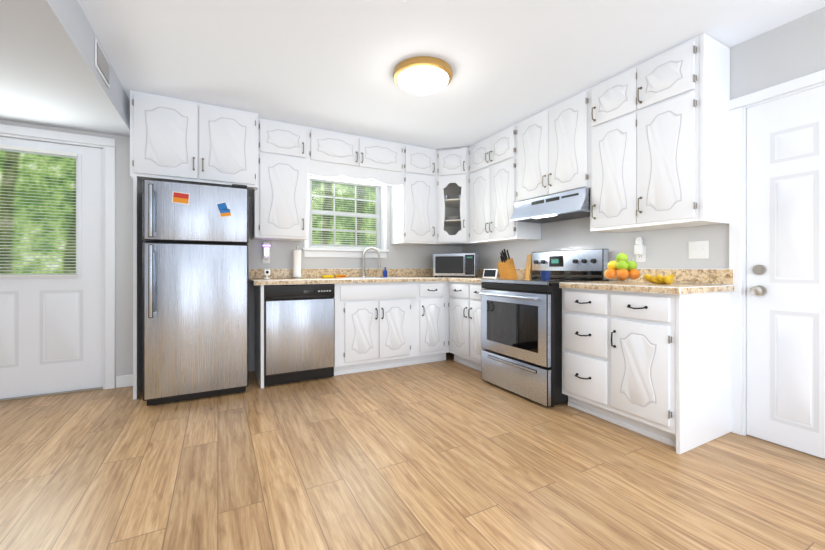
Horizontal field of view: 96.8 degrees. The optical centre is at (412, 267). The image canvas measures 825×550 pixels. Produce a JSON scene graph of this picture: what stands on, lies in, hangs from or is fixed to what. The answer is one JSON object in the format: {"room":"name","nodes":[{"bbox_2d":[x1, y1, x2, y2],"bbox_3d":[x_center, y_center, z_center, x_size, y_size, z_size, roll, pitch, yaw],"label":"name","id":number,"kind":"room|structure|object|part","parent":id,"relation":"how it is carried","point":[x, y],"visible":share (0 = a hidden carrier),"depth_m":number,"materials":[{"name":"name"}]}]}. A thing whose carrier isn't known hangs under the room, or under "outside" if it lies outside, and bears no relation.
{"room":"kitchen","nodes":[
{"label":"kitchen","id":0,"kind":"room"},
{"bbox_2d":[0,0,129,136],"bbox_3d":[-1.977,-1.254,0.160,2.060,0.249,5.739,0,0,-28],"label":"soffit","id":1,"kind":"structure","parent":0,"point":[50,75],"depth_m":2.15,"materials":[{"name":"grey paint"}]},
{"bbox_2d":[95,37,109,88],"bbox_3d":[-1.932,-1.270,2.286,0.013,0.170,0.310,0,0,-28],"label":"ceiling vent","id":2,"kind":"object","parent":1,"relation":"in","point":[102,64],"visible":1,"depth_m":2.26,"materials":[{"name":"white metal"}]},
{"bbox_2d":[0,120,461,387],"bbox_3d":[-1.821,-0.180,3.562,5.770,2.400,0.120,0,0,-28],"label":"wall","id":3,"kind":"structure","parent":0,"point":[398,256],"depth_m":3.17,"materials":[{"name":"grey paint"}]},
{"bbox_2d":[0,137,102,398],"bbox_3d":[-3.015,-0.002,2.890,0.928,2.015,0.081,0,0,-28],"label":"entry door","id":4,"kind":"structure","parent":3,"relation":"in","point":[51,332],"depth_m":2.96,"materials":[{"name":"white"}]},
{"bbox_3d":[-3.009,-0.436,2.862,0.592,1.007,0.026,0,0,-28],"label":"blind entry door","id":5,"kind":"part","parent":4,"relation":"part of","materials":[{"name":"white"}]},
{"bbox_2d":[0,124,114,401],"bbox_3d":[-3.033,-0.037,2.908,1.084,2.115,0.137,0,0,-28],"label":"door frame","id":6,"kind":"structure","parent":3,"relation":"attached to","point":[107,145],"depth_m":3.08,"materials":[{"name":"white paint"}]},
{"bbox_2d":[116,374,132,387],"bbox_3d":[-0.447,0.970,0.980,5.528,0.100,5.730,0,0,-28],"label":"baseboard","id":7,"kind":"structure","parent":3,"relation":"attached to","point":[124,380],"depth_m":3.13,"materials":[{"name":"white wood"}]},
{"bbox_2d":[130,90,201,188],"bbox_3d":[-2.073,-1.046,3.108,0.457,0.660,0.439,0,0,-28],"label":"upper cabinet","id":8,"kind":"object","parent":3,"relation":"attached to","point":[166,132],"depth_m":2.92,"materials":[{"name":"white paint"}]},
{"bbox_2d":[202,103,261,196],"bbox_3d":[-1.668,-1.046,3.323,0.459,0.660,0.439,0,0,-28],"label":"upper cabinet","id":9,"kind":"object","parent":3,"relation":"attached to","point":[231,138],"depth_m":3.14,"materials":[{"name":"white paint"}]},
{"bbox_2d":[262,252,269,262],"bbox_3d":[-1.470,-0.105,3.676,0.072,0.118,0.007,0,0,-28],"label":"electrical outlet plate","id":10,"kind":"object","parent":3,"relation":"attached to","point":[263,260],"depth_m":3.67,"materials":[{"name":"white plastic"}]},
{"bbox_2d":[254,119,309,240],"bbox_3d":[-1.287,-0.828,3.582,0.458,1.095,0.339,0,0,-28],"label":"upper cabinet","id":11,"kind":"object","parent":3,"relation":"attached to","point":[281,205],"depth_m":3.44,"materials":[{"name":"white paint"}]},
{"bbox_2d":[302,174,388,257],"bbox_3d":[-0.744,-0.562,4.109,0.985,0.895,0.165,0,0,-28],"label":"window","id":12,"kind":"structure","parent":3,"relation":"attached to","point":[337,250],"depth_m":4.11,"materials":[{"name":"white"}]},
{"bbox_2d":[310,127,405,180],"bbox_3d":[-0.629,-1.210,3.932,1.032,0.332,0.339,0,0,-28],"label":"upper cabinet","id":13,"kind":"object","parent":3,"relation":"attached to","point":[344,154],"depth_m":3.77,"materials":[{"name":"white paint"}]},
{"bbox_2d":[390,144,437,244],"bbox_3d":[0.031,-0.828,4.283,0.464,1.095,0.339,0,0,-28],"label":"upper cabinet","id":14,"kind":"object","parent":3,"relation":"attached to","point":[414,195],"depth_m":4.13,"materials":[{"name":"white paint"}]},
{"bbox_2d":[264,269,269,278],"bbox_3d":[-1.363,0.059,3.431,0.054,0.090,0.044,0,0,-28],"label":"camera","id":15,"kind":"object","parent":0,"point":[266,272],"visible":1,"depth_m":3.42,"materials":[{"name":"white plastic"}]},
{"bbox_2d":[0,352,824,549],"bbox_3d":[-0.445,1.050,0.975,5.770,0.060,5.980,0,0,-28],"label":"floor","id":16,"kind":"structure","parent":0,"point":[449,453],"depth_m":1.80,"materials":[{"name":"brown wood"}]},
{"bbox_2d":[143,178,248,405],"bbox_3d":[-1.782,0.174,3.075,0.700,1.692,0.717,0,0,-28],"label":"refrigerator","id":17,"kind":"object","parent":16,"relation":"on","point":[195,293],"visible":1,"depth_m":2.79,"materials":[{"name":"grey metal"}]},
{"bbox_2d":[264,284,334,385],"bbox_3d":[-1.116,0.586,3.487,0.603,0.868,0.594,0,0,-28],"label":"dishwasher","id":18,"kind":"object","parent":16,"relation":"on","point":[299,332],"visible":0.96,"depth_m":3.22,"materials":[{"name":"grey metal"}]},
{"bbox_2d":[317,280,420,375],"bbox_3d":[-0.468,0.582,3.859,0.883,0.875,0.620,0,0,-28],"label":"base cabinet","id":19,"kind":"object","parent":16,"relation":"on","point":[378,322],"depth_m":3.58,"materials":[{"name":"white paint"}]},
{"bbox_2d":[290,246,303,277],"bbox_3d":[-1.170,-0.059,3.704,0.140,0.326,0.140,0,0,-28],"label":"paper towel holder","id":20,"kind":"object","parent":19,"relation":"on","point":[296,263],"visible":1,"depth_m":3.67,"materials":[{"name":"white paper"}]},
{"bbox_2d":[322,275,333,277],"bbox_3d":[-0.904,0.090,3.899,0.115,0.028,0.065,0,0,-28],"label":"sponge","id":21,"kind":"object","parent":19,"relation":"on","point":[327,276],"depth_m":3.87,"materials":[{"name":"yellow"}]},
{"bbox_2d":[361,247,380,276],"bbox_3d":[-0.462,-0.064,4.087,0.224,0.337,0.060,0,0,-5],"label":"sink faucet","id":22,"kind":"object","parent":19,"relation":"on","point":[379,262],"visible":0.96,"depth_m":4.07,"materials":[{"name":"silver metal"}]},
{"bbox_2d":[383,267,386,276],"bbox_3d":[-0.314,0.048,4.211,0.048,0.112,0.031,0,0,-28],"label":"soap bottle","id":23,"kind":"object","parent":19,"relation":"on","point":[385,273],"visible":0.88,"depth_m":4.20,"materials":[{"name":"blue plastic"}]},
{"bbox_2d":[421,280,448,363],"bbox_3d":[0.094,0.582,4.158,0.390,0.875,0.620,0,0,-28],"label":"base cabinet","id":24,"kind":"object","parent":16,"relation":"on","point":[434,293],"depth_m":3.89,"materials":[{"name":"white paint"}]},
{"bbox_2d":[433,253,478,276],"bbox_3d":[0.507,-0.031,4.221,0.480,0.270,0.390,0,0,17],"label":"microwave","id":25,"kind":"object","parent":24,"relation":"on","point":[455,264],"visible":0.96,"depth_m":4.07,"materials":[{"name":"silver plastic"}]},
{"bbox_2d":[449,280,464,364],"bbox_3d":[0.744,0.582,3.963,0.619,0.875,0.379,0,0,-28],"label":"base cabinet","id":26,"kind":"object","parent":16,"relation":"on","point":[456,287],"depth_m":3.84,"materials":[{"name":"white paint"}]},
{"bbox_2d":[465,280,484,370],"bbox_3d":[0.912,0.582,3.647,0.619,0.875,0.337,0,0,-28],"label":"base cabinet","id":27,"kind":"object","parent":16,"relation":"on","point":[473,348],"depth_m":3.60,"materials":[{"name":"white paint"}]},
{"bbox_2d":[483,269,497,278],"bbox_3d":[0.769,0.057,3.600,0.140,0.093,0.073,0,0,34],"label":"smart display","id":28,"kind":"object","parent":27,"relation":"on","point":[489,273],"visible":0.98,"depth_m":3.58,"materials":[{"name":"white plastic"}]},
{"bbox_2d":[497,249,516,277],"bbox_3d":[0.969,-0.047,3.755,0.222,0.302,0.104,0,0,-40],"label":"knife block","id":29,"kind":"object","parent":27,"relation":"on","point":[506,266],"visible":0.98,"depth_m":3.72,"materials":[{"name":"brown wood"}]},
{"bbox_2d":[525,254,531,277],"bbox_3d":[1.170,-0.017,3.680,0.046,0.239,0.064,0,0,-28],"label":"cutting board","id":30,"kind":"object","parent":27,"relation":"on","point":[528,266],"visible":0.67,"depth_m":3.67,"materials":[{"name":"brown wood"}]},
{"bbox_2d":[479,249,608,406],"bbox_3d":[1.071,0.432,3.106,0.762,1.175,0.758,0,0,-28],"label":"range","id":31,"kind":"object","parent":16,"relation":"on","point":[521,336],"visible":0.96,"depth_m":2.91,"materials":[{"name":"silver metal"}]},
{"bbox_2d":[540,271,550,280],"bbox_3d":[0.998,0.057,2.745,0.080,0.075,0.080,0,0,-28],"label":"cup","id":32,"kind":"object","parent":31,"relation":"on","point":[545,275],"visible":1,"depth_m":2.71,"materials":[{"name":"blue ceramic"}]},
{"bbox_2d":[559,284,656,419],"bbox_3d":[1.439,0.582,2.656,0.619,0.875,0.375,0,0,-28],"label":"base cabinet","id":33,"kind":"object","parent":16,"relation":"on","point":[583,305],"depth_m":2.50,"materials":[{"name":"white paint"}]},
{"bbox_2d":[605,284,733,454],"bbox_3d":[1.622,0.582,2.312,0.619,0.875,0.404,0,0,-28],"label":"base cabinet","id":34,"kind":"object","parent":16,"relation":"on","point":[642,355],"depth_m":2.14,"materials":[{"name":"white paint"}]},
{"bbox_2d":[604,251,641,282],"bbox_3d":[1.468,-0.006,2.564,0.260,0.221,0.260,0,0,-28],"label":"fruit bowl","id":35,"kind":"object","parent":34,"relation":"on","point":[618,270],"visible":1,"depth_m":2.51,"materials":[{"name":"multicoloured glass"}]},
{"bbox_2d":[643,274,674,284],"bbox_3d":[1.563,0.071,2.320,0.171,0.066,0.174,0,0,-28],"label":"bananas","id":36,"kind":"object","parent":34,"relation":"on","point":[660,279],"visible":1,"depth_m":2.29,"materials":[{"name":"yellow food"}]},
{"bbox_2d":[77,0,824,148],"bbox_3d":[-0.445,-1.395,0.975,5.770,0.030,5.980,0,0,-28],"label":"ceiling","id":37,"kind":"structure","parent":0,"point":[330,65],"depth_m":2.31,"materials":[{"name":"white paint"}]},
{"bbox_2d":[393,56,452,94],"bbox_3d":[0.074,-1.329,2.588,0.424,0.101,0.424,0,0,-28],"label":"ceiling lamp","id":38,"kind":"object","parent":37,"relation":"attached to","point":[421,75],"visible":0.98,"depth_m":2.48,"materials":[{"name":"white glass"}]},
{"bbox_2d":[438,173,465,244],"bbox_3d":[0.457,-0.674,4.180,0.243,0.747,0.243,0,0,-28],"label":"upper cabinet","id":39,"kind":"object","parent":0,"relation":"attached to","point":[450,232],"depth_m":4.20,"materials":[{"name":"white paint"}]},
{"bbox_2d":[446,216,460,219],"bbox_3d":[0.497,-0.584,4.433,0.189,0.055,0.189,0,0,-34],"label":"plate","id":40,"kind":"object","parent":39,"relation":"on","point":[452,217],"depth_m":4.35,"materials":[{"name":"white ceramic"}]},
{"bbox_2d":[438,147,465,172],"bbox_3d":[0.460,-1.206,4.191,0.257,0.340,0.257,0,0,-28],"label":"upper cabinet","id":41,"kind":"object","parent":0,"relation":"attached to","point":[450,160],"depth_m":4.17,"materials":[{"name":"white paint"}]},
{"bbox_2d":[462,7,824,280],"bbox_3d":[2.078,-0.180,2.249,0.120,2.400,5.860,0,0,-28],"label":"wall","id":42,"kind":"structure","parent":0,"point":[791,50],"depth_m":2.38,"materials":[{"name":"grey paint"}]},
{"bbox_2d":[466,139,501,244],"bbox_3d":[0.855,-0.828,4.053,0.340,1.095,0.406,0,0,-28],"label":"upper cabinet","id":43,"kind":"object","parent":42,"relation":"attached to","point":[475,153],"depth_m":4.00,"materials":[{"name":"white paint"}]},
{"bbox_2d":[486,125,540,242],"bbox_3d":[1.037,-0.828,3.711,0.340,1.095,0.370,0,0,-28],"label":"upper cabinet","id":44,"kind":"object","parent":42,"relation":"attached to","point":[499,146],"depth_m":3.63,"materials":[{"name":"white paint"}]},
{"bbox_2d":[514,110,545,202],"bbox_3d":[1.215,-0.995,3.376,0.340,0.760,0.387,0,0,-28],"label":"upper cabinet","id":45,"kind":"object","parent":42,"relation":"attached to","point":[530,133],"depth_m":3.30,"materials":[{"name":"white paint"}]},
{"bbox_2d":[510,188,589,223],"bbox_3d":[1.273,-0.522,3.188,0.412,0.176,0.761,0,0,-28],"label":"range hood","id":46,"kind":"object","parent":42,"relation":"attached to","point":[570,205],"visible":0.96,"depth_m":3.06,"materials":[{"name":"silver metal"}]},
{"bbox_2d":[546,88,589,195],"bbox_3d":[1.396,-0.995,3.034,0.340,0.760,0.388,0,0,-28],"label":"upper cabinet","id":47,"kind":"object","parent":42,"relation":"attached to","point":[567,121],"depth_m":2.94,"materials":[{"name":"white paint"}]},
{"bbox_2d":[590,67,657,232],"bbox_3d":[1.572,-0.828,2.704,0.340,1.095,0.360,0,0,-28],"label":"upper cabinet","id":48,"kind":"object","parent":42,"relation":"attached to","point":[612,99],"depth_m":2.62,"materials":[{"name":"white paint"}]},
{"bbox_2d":[636,246,645,261],"bbox_3d":[1.727,-0.105,2.770,0.007,0.118,0.072,0,0,-28],"label":"electrical outlet plate","id":49,"kind":"object","parent":42,"relation":"attached to","point":[639,258],"depth_m":2.76,"materials":[{"name":"white plastic"}]},
{"bbox_2d":[634,33,729,228],"bbox_3d":[1.746,-0.828,2.377,0.340,1.095,0.381,0,0,-28],"label":"upper cabinet","id":50,"kind":"object","parent":42,"relation":"attached to","point":[643,146],"depth_m":2.25,"materials":[{"name":"white paint"}]},
{"bbox_2d":[688,241,708,258],"bbox_3d":[1.902,-0.120,2.436,0.012,0.118,0.118,0,0,-28],"label":"electrical outlet plate","id":51,"kind":"object","parent":42,"relation":"attached to","point":[698,249],"depth_m":2.44,"materials":[{"name":"white plastic"}]},
{"bbox_2d":[729,69,824,435],"bbox_3d":[2.236,-0.013,1.933,0.137,2.065,0.865,0,0,-28],"label":"door frame","id":52,"kind":"structure","parent":42,"relation":"attached to","point":[738,106],"depth_m":2.24,"materials":[{"name":"white wood"}]},
{"bbox_2d":[746,85,824,458],"bbox_3d":[2.185,0.019,1.907,0.105,1.985,0.711,0,0,-28],"label":"pantry door","id":53,"kind":"structure","parent":42,"relation":"in","point":[785,271],"depth_m":2.07,"materials":[{"name":"white wood"}]},
{"label":"outside","id":54,"kind":"structure","parent":0,"visible":0},
{"bbox_2d":[0,151,375,274],"bbox_3d":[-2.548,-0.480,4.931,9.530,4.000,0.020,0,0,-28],"label":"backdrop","id":55,"kind":"structure","parent":54,"point":[68,197],"depth_m":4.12,"materials":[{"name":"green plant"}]}
]}

